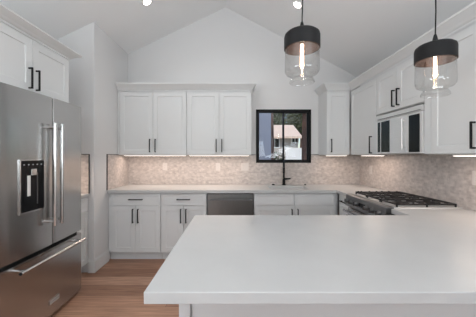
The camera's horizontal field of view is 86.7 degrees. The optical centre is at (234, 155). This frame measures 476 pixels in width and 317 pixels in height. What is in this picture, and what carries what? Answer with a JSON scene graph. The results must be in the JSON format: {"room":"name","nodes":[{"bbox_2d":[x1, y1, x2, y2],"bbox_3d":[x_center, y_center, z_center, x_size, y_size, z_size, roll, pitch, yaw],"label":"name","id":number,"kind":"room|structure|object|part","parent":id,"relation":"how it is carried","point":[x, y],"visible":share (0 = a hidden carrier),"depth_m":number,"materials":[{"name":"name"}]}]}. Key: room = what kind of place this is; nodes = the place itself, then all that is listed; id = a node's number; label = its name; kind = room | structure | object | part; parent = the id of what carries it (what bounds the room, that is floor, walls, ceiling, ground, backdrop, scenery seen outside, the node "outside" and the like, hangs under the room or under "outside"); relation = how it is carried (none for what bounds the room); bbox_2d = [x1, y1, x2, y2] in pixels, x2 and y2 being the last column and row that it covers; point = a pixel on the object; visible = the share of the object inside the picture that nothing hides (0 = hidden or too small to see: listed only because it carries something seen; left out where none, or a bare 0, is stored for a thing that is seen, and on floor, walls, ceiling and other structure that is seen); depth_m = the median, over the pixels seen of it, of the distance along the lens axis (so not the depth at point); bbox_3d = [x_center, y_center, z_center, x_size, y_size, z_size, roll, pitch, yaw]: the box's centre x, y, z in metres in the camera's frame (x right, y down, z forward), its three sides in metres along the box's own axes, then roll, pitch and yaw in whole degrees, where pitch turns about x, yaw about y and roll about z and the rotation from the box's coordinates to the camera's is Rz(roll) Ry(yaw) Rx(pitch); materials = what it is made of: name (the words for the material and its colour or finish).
{"room":"kitchen","nodes":[
{"label":"kitchen","id":0,"kind":"room"},
{"bbox_2d":[44,22,127,271],"bbox_3d":[-1.990,-0.099,3.420,0.680,2.937,0.940,0,0,0],"label":"wall","id":1,"kind":"structure","parent":0,"point":[93,77],"depth_m":3.00,"materials":[{"name":"white paint"}]},
{"bbox_2d":[81,155,87,193],"bbox_3d":[-2.019,0.217,2.946,0.622,0.456,0.009,0,0,0],"label":"backsplash","id":2,"kind":"structure","parent":1,"relation":"attached to","point":[84,158],"depth_m":2.94,"materials":[{"name":"tile"}]},
{"bbox_2d":[88,155,89,193],"bbox_3d":[-1.704,0.214,2.944,0.009,0.462,0.012,0,0,0],"label":"trim","id":3,"kind":"structure","parent":1,"relation":"attached to","point":[88,155],"depth_m":2.94,"materials":[{"name":"grey metal"}]},
{"bbox_2d":[88,260,93,272],"bbox_3d":[-1.683,1.295,2.942,0.065,0.150,0.016,0,0,0],"label":"baseboard","id":4,"kind":"structure","parent":1,"relation":"attached to","point":[90,262],"depth_m":2.93,"materials":[{"name":"white paint"}]},
{"bbox_2d":[93,249,108,272],"bbox_3d":[-1.642,1.295,3.104,0.016,0.150,0.341,0,0,0],"label":"baseboard","id":5,"kind":"structure","parent":1,"relation":"attached to","point":[100,261],"depth_m":3.06,"materials":[{"name":"white paint"}]},
{"bbox_2d":[107,154,107,189],"bbox_3d":[-1.645,0.214,3.240,0.011,0.462,0.009,0,0,0],"label":"trim","id":6,"kind":"structure","parent":1,"relation":"attached to","point":[107,154],"depth_m":3.24,"materials":[{"name":"grey metal"}]},
{"bbox_2d":[108,155,127,189],"bbox_3d":[-1.645,0.217,3.563,0.009,0.456,0.636,0,0,0],"label":"backsplash","id":7,"kind":"structure","parent":1,"relation":"attached to","point":[117,164],"depth_m":3.52,"materials":[{"name":"tile"}]},
{"bbox_2d":[0,0,225,53],"bbox_3d":[-1.310,-1.807,-1.305,2.341,1.267,10.690,0,0,0],"label":"ceiling","id":8,"kind":"structure","parent":0,"point":[132,25],"depth_m":3.08,"materials":[{"name":"white paint"}]},
{"bbox_2d":[142,0,151,5],"bbox_3d":[-1.058,-1.847,3.030,0.114,0.058,0.124,0,0,6],"label":"recessed light","id":9,"kind":"object","parent":8,"relation":"in","point":[144,2],"visible":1,"depth_m":3.04,"materials":[{"name":"white plastic"}]},
{"bbox_2d":[50,259,178,316],"bbox_3d":[-0.200,1.420,-1.305,4.560,0.100,10.690,0,0,0],"label":"floor","id":10,"kind":"structure","parent":0,"point":[117,289],"depth_m":2.50,"materials":[{"name":"brown wood"}]},
{"bbox_2d":[0,82,85,316],"bbox_3d":[-1.867,0.444,2.085,0.846,1.852,0.880,0,0,0],"label":"refrigerator","id":11,"kind":"object","parent":10,"relation":"on","point":[40,135],"visible":1,"depth_m":1.94,"materials":[{"name":"metal"}]},
{"bbox_3d":[-1.561,0.128,1.876,0.074,1.220,0.462,0,0,0],"label":"door","id":12,"kind":"part","parent":11,"relation":"part of","materials":[{"name":"metal"}]},
{"bbox_3d":[-1.536,0.068,1.899,0.029,0.060,0.218,0,0,0],"label":"display panel","id":13,"kind":"part","parent":11,"relation":"part of","materials":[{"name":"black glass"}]},
{"bbox_3d":[-1.561,1.048,2.085,0.074,0.555,0.880,0,0,0],"label":"freezer drawer","id":14,"kind":"part","parent":11,"relation":"part of","materials":[{"name":"metal"}]},
{"bbox_3d":[-1.458,0.808,2.080,0.027,0.026,0.730,0,0,0],"label":"handle","id":15,"kind":"part","parent":11,"relation":"part of","materials":[{"name":"metal"}]},
{"bbox_3d":[-1.464,0.152,2.053,0.033,0.835,0.034,0,0,0],"label":"handle","id":16,"kind":"part","parent":11,"relation":"part of","materials":[{"name":"metal"}]},
{"bbox_3d":[-1.464,0.152,2.135,0.033,0.835,0.034,0,0,0],"label":"handle","id":17,"kind":"part","parent":11,"relation":"part of","materials":[{"name":"metal"}]},
{"bbox_3d":[-1.561,0.128,2.321,0.074,1.220,0.408,0,0,0],"label":"door","id":18,"kind":"part","parent":11,"relation":"part of","materials":[{"name":"metal"}]},
{"bbox_2d":[77,198,87,272],"bbox_3d":[-2.003,0.928,2.743,0.644,0.883,0.405,0,0,0],"label":"base cabinet","id":19,"kind":"object","parent":10,"relation":"on","point":[84,202],"visible":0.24,"depth_m":2.87,"materials":[{"name":"white paint"}]},
{"bbox_3d":[-1.725,0.573,2.743,0.020,0.150,0.390,0,0,0],"label":"drawer","id":20,"kind":"part","parent":19,"relation":"part of","materials":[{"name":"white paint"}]},
{"bbox_2d":[81,194,88,198],"bbox_3d":[-2.012,0.465,2.739,0.614,0.040,0.397,0,0,0],"label":"countertop","id":21,"kind":"structure","parent":19,"relation":"on","point":[83,196],"depth_m":2.87,"materials":[{"name":"white stone"}]},
{"bbox_2d":[109,193,162,258],"bbox_3d":[-1.304,0.928,3.550,0.683,0.883,0.649,0,0,0],"label":"base cabinet","id":22,"kind":"object","parent":10,"relation":"on","point":[134,218],"visible":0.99,"depth_m":3.26,"materials":[{"name":"white paint"}]},
{"bbox_3d":[-1.446,0.953,3.270,0.317,0.598,0.020,0,0,0],"label":"door","id":23,"kind":"part","parent":22,"relation":"part of","materials":[{"name":"white paint"}]},
{"bbox_3d":[-1.284,0.573,3.270,0.640,0.150,0.020,0,0,0],"label":"drawer","id":24,"kind":"part","parent":22,"relation":"part of","materials":[{"name":"white paint"}]},
{"bbox_3d":[-1.123,0.953,3.270,0.318,0.598,0.020,0,0,0],"label":"door","id":25,"kind":"part","parent":22,"relation":"part of","materials":[{"name":"white paint"}]},
{"bbox_2d":[107,184,385,195],"bbox_3d":[0.140,0.465,3.382,3.558,0.040,0.994,0,0,0],"label":"countertop","id":26,"kind":"structure","parent":22,"relation":"on","point":[342,189],"depth_m":3.40,"materials":[{"name":"white stone"}]},
{"bbox_2d":[282,160,290,184],"bbox_3d":[0.727,0.256,3.723,0.117,0.379,0.243,0,0,35],"label":"faucet","id":27,"kind":"object","parent":26,"relation":"on","point":[284,178],"visible":0.98,"depth_m":3.77,"materials":[{"name":"black metal"}]},
{"bbox_2d":[161,193,206,258],"bbox_3d":[-0.663,0.928,3.550,0.589,0.883,0.649,0,0,0],"label":"base cabinet","id":28,"kind":"object","parent":10,"relation":"on","point":[178,210],"visible":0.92,"depth_m":3.26,"materials":[{"name":"white paint"}]},
{"bbox_3d":[-0.811,0.953,3.270,0.289,0.598,0.020,0,0,0],"label":"door","id":29,"kind":"part","parent":28,"relation":"part of","materials":[{"name":"white paint"}]},
{"bbox_3d":[-0.663,0.573,3.270,0.584,0.150,0.020,0,0,0],"label":"drawer","id":30,"kind":"part","parent":28,"relation":"part of","materials":[{"name":"white paint"}]},
{"bbox_3d":[-0.516,0.953,3.270,0.290,0.598,0.020,0,0,0],"label":"door","id":31,"kind":"part","parent":28,"relation":"part of","materials":[{"name":"white paint"}]},
{"bbox_2d":[207,193,252,214],"bbox_3d":[-0.061,0.930,3.517,0.602,0.880,0.626,0,0,0],"label":"dishwasher","id":32,"kind":"object","parent":10,"relation":"on","point":[217,203],"visible":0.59,"depth_m":3.25,"materials":[{"name":"grey metal"}]},
{"bbox_3d":[-0.060,0.570,3.229,0.540,0.022,0.051,0,0,0],"label":"handle","id":33,"kind":"part","parent":32,"relation":"part of","materials":[{"name":"metal"}]},
{"bbox_2d":[253,193,337,214],"bbox_3d":[0.791,0.928,3.550,1.088,0.883,0.649,0,0,0],"label":"base cabinet","id":34,"kind":"object","parent":10,"relation":"on","point":[263,203],"visible":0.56,"depth_m":3.26,"materials":[{"name":"white paint"}]},
{"bbox_3d":[0.509,0.573,3.270,0.514,0.150,0.020,0,0,0],"label":"drawer","id":35,"kind":"part","parent":34,"relation":"part of","materials":[{"name":"white paint"}]},
{"bbox_3d":[0.509,0.953,3.270,0.514,0.598,0.020,0,0,0],"label":"door","id":36,"kind":"part","parent":34,"relation":"part of","materials":[{"name":"white paint"}]},
{"bbox_3d":[1.034,0.573,3.270,0.526,0.150,0.020,0,0,0],"label":"drawer","id":37,"kind":"part","parent":34,"relation":"part of","materials":[{"name":"white paint"}]},
{"bbox_3d":[1.034,0.953,3.270,0.526,0.598,0.020,0,0,0],"label":"door","id":38,"kind":"part","parent":34,"relation":"part of","materials":[{"name":"white paint"}]},
{"bbox_2d":[179,304,475,316],"bbox_3d":[0.839,0.928,1.475,2.178,0.883,0.710,0,0,0],"label":"base cabinet","id":39,"kind":"object","parent":10,"relation":"on","point":[185,310],"visible":0.03,"depth_m":1.14,"materials":[{"name":"white paint"}]},
{"bbox_3d":[-0.225,0.928,1.145,0.050,0.883,0.050,0,0,0],"label":"corner post","id":40,"kind":"part","parent":39,"relation":"part of","materials":[{"name":"white paint"}]},
{"bbox_2d":[144,209,475,303],"bbox_3d":[0.810,0.465,1.462,2.217,0.040,1.285,0,0,0],"label":"countertop","id":41,"kind":"structure","parent":39,"relation":"on","point":[407,256],"depth_m":1.07,"materials":[{"name":"white stone"}]},
{"bbox_2d":[339,194,348,214],"bbox_3d":[1.613,0.928,3.070,0.624,0.883,0.360,0,0,0],"label":"base cabinet","id":42,"kind":"object","parent":10,"relation":"on","point":[342,205],"visible":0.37,"depth_m":3.13,"materials":[{"name":"white paint"}]},
{"bbox_3d":[1.345,0.953,3.062,0.020,0.598,0.340,0,0,0],"label":"door","id":43,"kind":"part","parent":42,"relation":"part of","materials":[{"name":"white paint"}]},
{"bbox_2d":[343,191,462,214],"bbox_3d":[1.565,0.885,2.495,0.700,0.969,0.768,0,0,0],"label":"gas range","id":44,"kind":"object","parent":10,"relation":"on","point":[364,202],"visible":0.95,"depth_m":2.35,"materials":[{"name":"metal"}]},
{"bbox_3d":[1.228,0.615,2.495,0.026,0.026,0.700,0,0,0],"label":"handle","id":45,"kind":"part","parent":44,"relation":"part of","materials":[{"name":"metal"}]},
{"bbox_3d":[1.308,0.868,2.495,0.045,0.565,0.752,0,0,0],"label":"oven door","id":46,"kind":"part","parent":44,"relation":"part of","materials":[{"name":"metal"}]},
{"bbox_3d":[1.295,0.499,2.495,0.080,0.131,0.760,0,0,0],"label":"control panel","id":47,"kind":"part","parent":44,"relation":"part of","materials":[{"name":"metal"}]},
{"bbox_2d":[355,194,462,208],"bbox_3d":[1.623,0.454,2.495,0.577,0.033,0.768,0,0,0],"label":"cooktop","id":48,"kind":"object","parent":44,"relation":"in","point":[393,206],"depth_m":2.24,"materials":[{"name":"metal"}]},
{"bbox_2d":[128,7,359,214],"bbox_3d":[-0.200,-0.460,3.965,4.560,3.660,0.150,0,0,0],"label":"wall","id":49,"kind":"structure","parent":0,"point":[223,46],"depth_m":3.89,"materials":[{"name":"white paint"}]},
{"bbox_2d":[118,91,186,154],"bbox_3d":[-1.161,-0.457,3.692,0.967,0.895,0.393,0,0,0],"label":"upper cabinet","id":50,"kind":"object","parent":49,"relation":"attached to","point":[149,122],"visible":0.98,"depth_m":3.54,"materials":[{"name":"white paint"}]},
{"bbox_3d":[-1.385,-0.454,3.540,0.465,0.877,0.020,0,0,0],"label":"door","id":51,"kind":"part","parent":50,"relation":"part of","materials":[{"name":"white paint"}]},
{"bbox_2d":[124,155,186,155],"bbox_3d":[-1.140,-0.001,3.610,0.880,0.013,0.060,0,0,0],"label":"light","id":52,"kind":"object","parent":50,"relation":"attached to","point":[124,155],"visible":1,"depth_m":3.58,"materials":[{"name":"white plastic"}]},
{"bbox_3d":[-0.914,-0.454,3.540,0.467,0.877,0.020,0,0,0],"label":"door","id":53,"kind":"part","parent":50,"relation":"part of","materials":[{"name":"white paint"}]},
{"bbox_2d":[187,91,250,154],"bbox_3d":[-0.223,-0.457,3.692,0.907,0.895,0.393,0,0,0],"label":"upper cabinet","id":54,"kind":"object","parent":49,"relation":"attached to","point":[218,122],"visible":1,"depth_m":3.54,"materials":[{"name":"white paint"}]},
{"bbox_2d":[115,83,255,93],"bbox_3d":[-0.676,-0.955,3.679,1.938,0.098,0.421,0,0,0],"label":"crown molding","id":55,"kind":"structure","parent":54,"relation":"on","point":[120,86],"depth_m":3.50,"materials":[{"name":"white paint"}]},
{"bbox_3d":[-0.449,-0.454,3.540,0.449,0.877,0.020,0,0,0],"label":"door","id":56,"kind":"part","parent":54,"relation":"part of","materials":[{"name":"white paint"}]},
{"bbox_2d":[189,155,248,155],"bbox_3d":[-0.225,-0.001,3.610,0.850,0.013,0.060,0,0,0],"label":"light","id":57,"kind":"object","parent":54,"relation":"attached to","point":[189,155],"visible":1,"depth_m":3.58,"materials":[{"name":"white plastic"}]},
{"bbox_3d":[0.004,-0.454,3.540,0.448,0.877,0.020,0,0,0],"label":"door","id":58,"kind":"part","parent":54,"relation":"part of","materials":[{"name":"white paint"}]},
{"bbox_2d":[128,155,359,183],"bbox_3d":[0.140,0.217,3.885,3.580,0.456,0.009,0,0,0],"label":"backsplash","id":59,"kind":"structure","parent":49,"relation":"attached to","point":[322,169],"depth_m":3.88,"materials":[{"name":"tile"}]},
{"bbox_2d":[216,163,219,170],"bbox_3d":[-0.262,0.175,3.877,0.070,0.116,0.008,0,0,0],"label":"wall outlet","id":60,"kind":"object","parent":59,"relation":"attached to","point":[217,164],"visible":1,"depth_m":3.88,"materials":[{"name":"white plastic"}]},
{"bbox_2d":[241,163,248,170],"bbox_3d":[0.152,0.175,3.877,0.116,0.116,0.008,0,0,0],"label":"wall outlet","id":61,"kind":"object","parent":59,"relation":"attached to","point":[244,166],"visible":1,"depth_m":3.88,"materials":[{"name":"grey plastic"}]},
{"bbox_2d":[256,109,310,162],"bbox_3d":[0.749,-0.298,3.919,0.849,0.824,0.082,0,0,0],"label":"window","id":62,"kind":"structure","parent":49,"relation":"in","point":[308,111],"depth_m":3.88,"materials":[{"name":"black metal"}]},
{"bbox_3d":[0.561,-0.298,3.914,0.405,0.754,0.024,0,0,0],"label":"sash","id":63,"kind":"part","parent":62,"relation":"part of","materials":[{"name":"black metal"}]},
{"bbox_3d":[0.939,-0.298,3.942,0.398,0.754,0.024,0,0,0],"label":"sash","id":64,"kind":"part","parent":62,"relation":"part of","materials":[{"name":"black metal"}]},
{"bbox_2d":[318,91,348,154],"bbox_3d":[1.447,-0.457,3.692,0.318,0.895,0.393,0,0,0],"label":"upper cabinet","id":65,"kind":"object","parent":49,"relation":"attached to","point":[333,106],"visible":1,"depth_m":3.54,"materials":[{"name":"white paint"}]},
{"bbox_3d":[1.447,-0.454,3.540,0.313,0.877,0.020,0,0,0],"label":"door","id":66,"kind":"part","parent":65,"relation":"part of","materials":[{"name":"white paint"}]},
{"bbox_2d":[314,1,475,96],"bbox_3d":[1.423,-0.955,2.550,0.394,0.098,2.679,0,0,0],"label":"crown molding","id":67,"kind":"structure","parent":65,"relation":"on","point":[466,16],"depth_m":2.30,"materials":[{"name":"white paint"}]},
{"bbox_2d":[226,0,475,76],"bbox_3d":[0.971,-1.774,-1.305,2.219,1.333,10.690,0,0,0],"label":"ceiling","id":68,"kind":"structure","parent":0,"point":[356,35],"depth_m":2.96,"materials":[{"name":"white paint"}]},
{"bbox_2d":[293,1,301,8],"bbox_3d":[0.750,-1.812,3.030,0.111,0.063,0.124,0,0,6],"label":"recessed light","id":69,"kind":"object","parent":68,"relation":"in","point":[296,4],"visible":0.98,"depth_m":3.03,"materials":[{"name":"white plastic"}]},
{"bbox_2d":[284,0,319,78],"bbox_3d":[0.372,-1.224,1.400,0.195,1.648,0.195,0,0,19],"label":"pendant lamp","id":70,"kind":"object","parent":68,"relation":"hanging from","point":[301,40],"visible":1,"depth_m":1.36,"materials":[{"name":"black metal"}]},
{"bbox_2d":[414,0,458,90],"bbox_3d":[1.112,-0.992,1.400,0.195,1.323,0.195,0,0,0],"label":"pendant lamp","id":71,"kind":"object","parent":68,"relation":"hanging from","point":[436,52],"visible":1,"depth_m":1.37,"materials":[{"name":"black metal"}]},
{"bbox_3d":[1.114,-1.123,1.400,0.011,0.961,0.007,0,0,0],"label":"cord","id":72,"kind":"part","parent":71,"relation":"part of","materials":[{"name":"black metal"}]},
{"bbox_2d":[360,21,475,208],"bbox_3d":[2.005,0.091,-1.305,0.150,2.557,10.390,0,0,0],"label":"wall","id":73,"kind":"structure","parent":0,"point":[475,21],"depth_m":2.80,"materials":[{"name":"white paint"}]},
{"bbox_2d":[351,78,402,154],"bbox_3d":[1.758,-0.457,3.219,0.343,0.895,0.653,0,0,0],"label":"upper cabinet","id":74,"kind":"object","parent":73,"relation":"attached to","point":[363,98],"visible":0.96,"depth_m":3.17,"materials":[{"name":"white paint"}]},
{"bbox_3d":[1.630,-0.454,3.210,0.020,0.877,0.631,0,0,0],"label":"door","id":75,"kind":"part","parent":74,"relation":"part of","materials":[{"name":"white paint"}]},
{"bbox_2d":[376,57,423,114],"bbox_3d":[1.758,-0.681,2.525,0.343,0.445,0.729,0,0,0],"label":"upper cabinet","id":76,"kind":"object","parent":73,"relation":"attached to","point":[396,89],"visible":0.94,"depth_m":2.47,"materials":[{"name":"white paint"}]},
{"bbox_3d":[1.630,-0.678,2.705,0.020,0.427,0.362,0,0,0],"label":"door","id":77,"kind":"part","parent":76,"relation":"part of","materials":[{"name":"white paint"}]},
{"bbox_3d":[1.603,-0.580,2.485,0.035,0.170,0.012,0,0,0],"label":"handle","id":78,"kind":"part","parent":76,"relation":"part of","materials":[{"name":"black metal"}]},
{"bbox_2d":[376,104,423,153],"bbox_3d":[1.750,-0.232,2.525,0.341,0.433,0.723,0,0,0],"label":"microwave","id":79,"kind":"object","parent":76,"relation":"attached to","point":[401,131],"visible":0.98,"depth_m":2.41,"materials":[{"name":"metal"}]},
{"bbox_3d":[1.626,-0.203,2.628,0.028,0.368,0.512,0,0,0],"label":"door","id":80,"kind":"part","parent":79,"relation":"part of","materials":[{"name":"metal"}]},
{"bbox_3d":[1.596,-0.207,2.400,0.034,0.285,0.018,0,0,0],"label":"handle","id":81,"kind":"part","parent":79,"relation":"part of","materials":[{"name":"metal"}]},
{"bbox_3d":[1.611,-0.200,2.268,0.004,0.337,0.135,0,0,0],"label":"control glass","id":82,"kind":"part","parent":79,"relation":"part of","materials":[{"name":"black glass"}]},
{"bbox_3d":[1.626,-0.203,2.267,0.028,0.368,0.203,0,0,0],"label":"control panel","id":83,"kind":"part","parent":79,"relation":"part of","materials":[{"name":"glass"}]},
{"bbox_3d":[1.630,-0.678,2.341,0.020,0.427,0.357,0,0,0],"label":"door","id":84,"kind":"part","parent":76,"relation":"part of","materials":[{"name":"white paint"}]},
{"bbox_2d":[360,154,475,210],"bbox_3d":[1.925,0.217,2.441,0.009,0.456,2.881,0,0,0],"label":"backsplash","id":85,"kind":"structure","parent":73,"relation":"attached to","point":[444,177],"depth_m":2.53,"materials":[{"name":"tile"}]},
{"bbox_2d":[472,171,475,184],"bbox_3d":[1.917,0.180,2.000,0.008,0.116,0.070,0,0,0],"label":"wall outlet","id":86,"kind":"object","parent":85,"relation":"attached to","point":[473,172],"visible":1,"depth_m":2.02,"materials":[{"name":"grey plastic"}]},
{"bbox_2d":[424,23,475,153],"bbox_3d":[1.758,-0.457,1.694,0.343,0.895,0.927,0,0,0],"label":"upper cabinet","id":87,"kind":"object","parent":73,"relation":"attached to","point":[449,112],"visible":0.9,"depth_m":1.88,"materials":[{"name":"white paint"}]},
{"bbox_3d":[1.603,-0.138,1.700,0.035,0.185,0.012,0,0,0],"label":"handle","id":88,"kind":"part","parent":87,"relation":"part of","materials":[{"name":"black metal"}]},
{"bbox_3d":[-2.405,0.063,-1.305,0.150,2.615,10.390,0,0,0],"label":"wall","id":89,"kind":"structure","parent":0,"visible":0},
{"bbox_2d":[0,22,68,102],"bbox_3d":[-1.970,-0.731,2.058,0.709,0.443,0.915,0,0,0],"label":"upper cabinet","id":90,"kind":"object","parent":89,"relation":"attached to","point":[26,64],"visible":0.92,"depth_m":2.03,"materials":[{"name":"white paint"}]},
{"bbox_3d":[-1.660,-0.728,1.827,0.020,0.425,0.450,0,0,0],"label":"door","id":91,"kind":"part","parent":90,"relation":"part of","materials":[{"name":"white paint"}]},
{"bbox_3d":[-1.633,-0.620,2.016,0.035,0.170,0.012,0,0,0],"label":"handle","id":92,"kind":"part","parent":90,"relation":"part of","materials":[{"name":"black metal"}]},
{"bbox_3d":[-1.633,-0.620,2.090,0.035,0.170,0.012,0,0,0],"label":"handle","id":93,"kind":"part","parent":90,"relation":"part of","materials":[{"name":"black metal"}]},
{"bbox_2d":[0,3,82,59],"bbox_3d":[-1.950,-0.987,2.094,0.759,0.066,1.007,0,0,0],"label":"crown molding","id":94,"kind":"structure","parent":90,"relation":"on","point":[8,16],"depth_m":2.03,"materials":[{"name":"white paint"}]},
{"bbox_3d":[-1.660,-0.728,2.280,0.020,0.425,0.445,0,0,0],"label":"door","id":95,"kind":"part","parent":90,"relation":"part of","materials":[{"name":"white paint"}]},
{"label":"outside","id":96,"kind":"structure","parent":0,"visible":0},
{"bbox_3d":[7.500,1.920,22.025,35.000,0.100,35.950,0,0,0],"label":"ground","id":97,"kind":"structure","parent":96,"visible":0},
{"bbox_2d":[259,113,270,159],"bbox_3d":[0.680,-0.180,7.053,0.640,4.100,0.135,0,0,0],"label":"screen","id":98,"kind":"object","parent":97,"relation":"on","point":[264,118],"visible":0.14,"depth_m":7.00,"materials":[{"name":"blue"}]},
{"bbox_2d":[271,113,273,159],"bbox_3d":[1.236,-0.631,8.220,2.494,5.003,1.622,0,0,0],"label":"tree","id":99,"kind":"object","parent":97,"relation":"on","point":[272,114],"visible":0.02,"depth_m":8.23,"materials":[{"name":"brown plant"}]},
{"bbox_2d":[274,151,284,159],"bbox_3d":[1.589,0.885,10.486,1.098,2.157,1.184,0,0,-41],"label":"shrub","id":100,"kind":"object","parent":97,"relation":"on","point":[275,152],"visible":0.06,"depth_m":10.34,"materials":[{"name":"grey plant"}]},
{"bbox_2d":[274,113,286,124],"bbox_3d":[2.220,-1.370,22.151,4.921,6.479,2.815,0,0,0],"label":"tree","id":101,"kind":"object","parent":97,"relation":"on","point":[277,119],"visible":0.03,"depth_m":21.76,"materials":[{"name":"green plant"}]},
{"bbox_2d":[274,125,301,159],"bbox_3d":[2.425,-0.155,18.000,3.450,4.050,4.900,0,0,0],"label":"house","id":102,"kind":"structure","parent":97,"relation":"on","point":[291,134],"depth_m":16.00,"materials":[{"name":"beige"}]},
{"bbox_3d":[2.658,-0.790,15.950,0.245,0.520,0.020,0,0,0],"label":"pane","id":103,"kind":"part","parent":102,"relation":"part of","materials":[{"name":"black glass"}]},
{"bbox_2d":[280,113,306,147],"bbox_3d":[6.805,-1.602,25.788,5.552,6.945,2.957,0,0,2],"label":"tree","id":104,"kind":"object","parent":97,"relation":"on","point":[296,118],"visible":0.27,"depth_m":25.03,"materials":[{"name":"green plant"}]},
{"bbox_2d":[286,148,301,159],"bbox_3d":[3.375,0.730,13.650,1.250,2.280,0.100,0,0,0],"label":"wall","id":105,"kind":"structure","parent":97,"relation":"on","point":[291,153],"depth_m":13.60,"materials":[{"name":"white paint"}]},
{"bbox_2d":[285,113,306,159],"bbox_3d":[2.751,-0.827,10.024,2.990,5.395,1.789,0,0,0],"label":"tree","id":106,"kind":"object","parent":97,"relation":"on","point":[304,121],"visible":0.02,"depth_m":9.92,"materials":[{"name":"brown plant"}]}
]}

